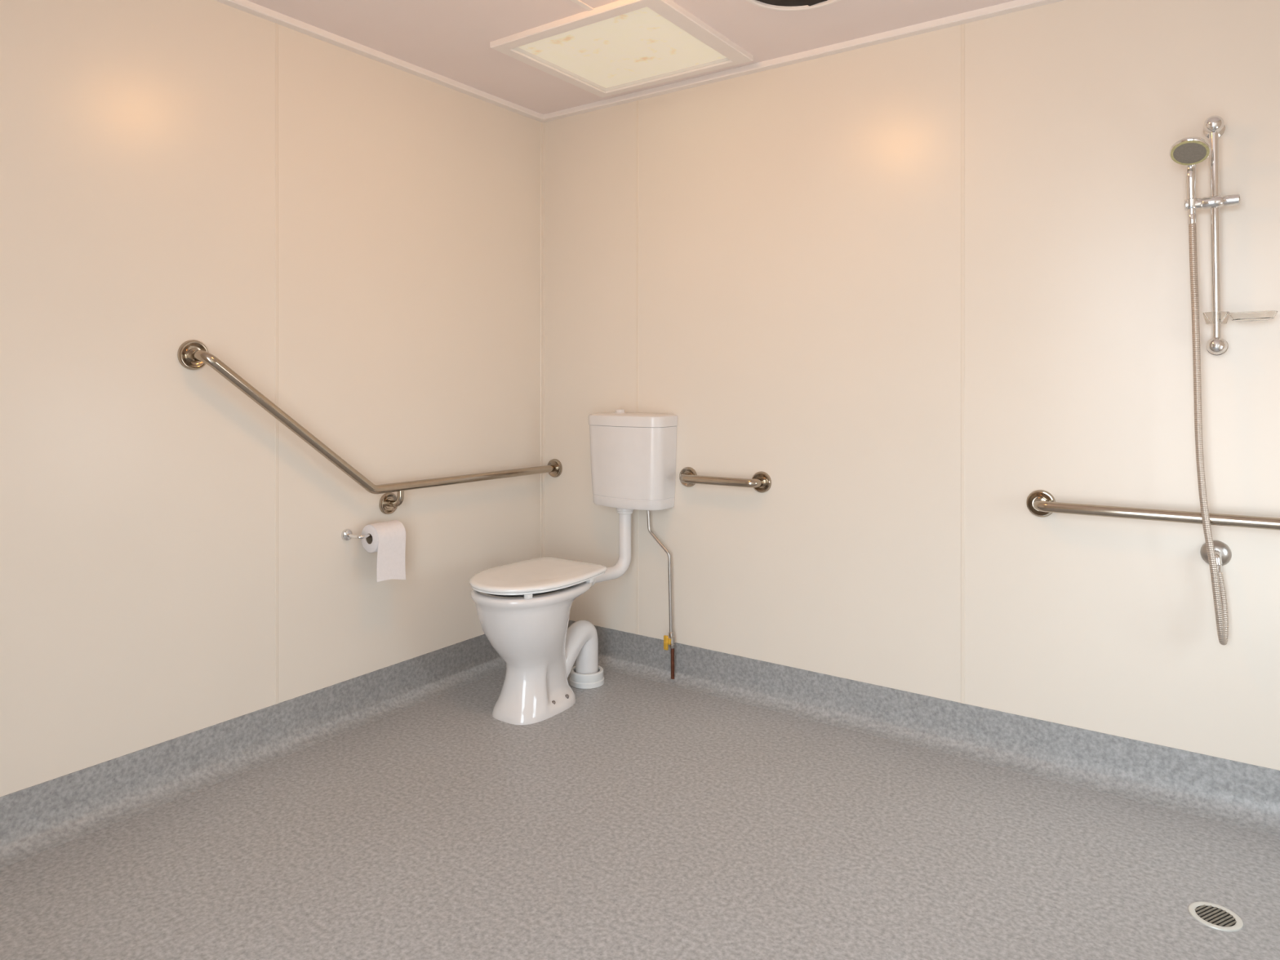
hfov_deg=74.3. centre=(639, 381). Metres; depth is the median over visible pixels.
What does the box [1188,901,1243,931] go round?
floor drain
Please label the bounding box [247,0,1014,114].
ceiling
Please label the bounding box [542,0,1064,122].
trim
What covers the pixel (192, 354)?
grab rail
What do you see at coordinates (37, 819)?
baseboard
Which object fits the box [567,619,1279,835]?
baseboard
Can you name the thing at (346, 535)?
toilet roll holder
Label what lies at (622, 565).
pipe
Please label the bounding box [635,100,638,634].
trim
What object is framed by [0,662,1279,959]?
floor
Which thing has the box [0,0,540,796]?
wall
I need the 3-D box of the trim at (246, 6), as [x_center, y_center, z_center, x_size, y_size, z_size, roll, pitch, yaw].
[-1.412,-1.198,2.476,0.033,0.024,3.400,0,0,35]
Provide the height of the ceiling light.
0.021 m
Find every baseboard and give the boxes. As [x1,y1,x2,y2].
[0,634,506,868]
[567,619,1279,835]
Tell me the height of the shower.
0.202 m
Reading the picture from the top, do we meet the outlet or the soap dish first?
the soap dish
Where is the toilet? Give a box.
[469,556,606,724]
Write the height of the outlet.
0.074 m
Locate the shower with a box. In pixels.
[1168,137,1211,215]
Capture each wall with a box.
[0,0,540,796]
[545,0,1279,770]
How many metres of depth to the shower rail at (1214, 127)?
2.35 m
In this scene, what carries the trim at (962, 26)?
attached to the wall at (799, 224)
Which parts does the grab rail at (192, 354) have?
support stem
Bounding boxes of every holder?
[341,528,372,540]
[1183,198,1198,208]
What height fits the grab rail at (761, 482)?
0.084 m
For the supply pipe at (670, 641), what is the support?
attached to the toilet cistern
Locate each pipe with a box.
[591,507,633,586]
[646,510,675,679]
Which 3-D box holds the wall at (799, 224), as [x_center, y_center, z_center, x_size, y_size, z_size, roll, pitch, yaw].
[0.972,0.005,2.936,3.400,2.430,0.100,0,0,35]
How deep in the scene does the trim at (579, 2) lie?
2.71 m
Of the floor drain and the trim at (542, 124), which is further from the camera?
the trim at (542, 124)
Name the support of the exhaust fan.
attached to the ceiling
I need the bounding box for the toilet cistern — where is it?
[588,408,677,510]
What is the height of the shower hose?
1.204 m
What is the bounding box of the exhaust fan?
[746,0,840,11]
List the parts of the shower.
handle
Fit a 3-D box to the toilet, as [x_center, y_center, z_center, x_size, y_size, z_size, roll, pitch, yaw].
[-0.361,0.965,3.207,0.382,0.510,0.647,0,0,35]
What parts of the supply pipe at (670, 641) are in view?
valve handle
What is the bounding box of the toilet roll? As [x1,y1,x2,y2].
[360,520,405,582]
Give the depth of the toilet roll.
3.03 m
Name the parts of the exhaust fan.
fan blade, fan blade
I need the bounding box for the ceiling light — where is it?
[489,0,753,97]
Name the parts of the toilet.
seat, lid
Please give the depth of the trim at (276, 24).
2.80 m
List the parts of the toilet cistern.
tank lid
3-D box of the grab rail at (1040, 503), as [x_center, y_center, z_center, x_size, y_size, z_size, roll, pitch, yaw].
[1.612,0.384,2.371,0.989,0.090,0.086,0,0,35]
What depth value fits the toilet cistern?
3.41 m
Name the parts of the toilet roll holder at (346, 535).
wall plate, arm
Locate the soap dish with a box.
[1203,311,1277,324]
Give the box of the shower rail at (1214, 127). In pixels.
[1183,115,1239,355]
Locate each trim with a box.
[214,0,543,122]
[275,22,278,704]
[540,122,545,557]
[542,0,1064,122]
[570,0,593,10]
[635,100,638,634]
[960,23,964,703]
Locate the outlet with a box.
[1200,540,1231,565]
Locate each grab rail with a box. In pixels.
[177,339,562,514]
[679,466,771,493]
[1026,489,1279,530]
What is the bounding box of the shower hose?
[1187,213,1228,644]
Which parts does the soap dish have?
dish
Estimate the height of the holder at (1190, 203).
0.029 m

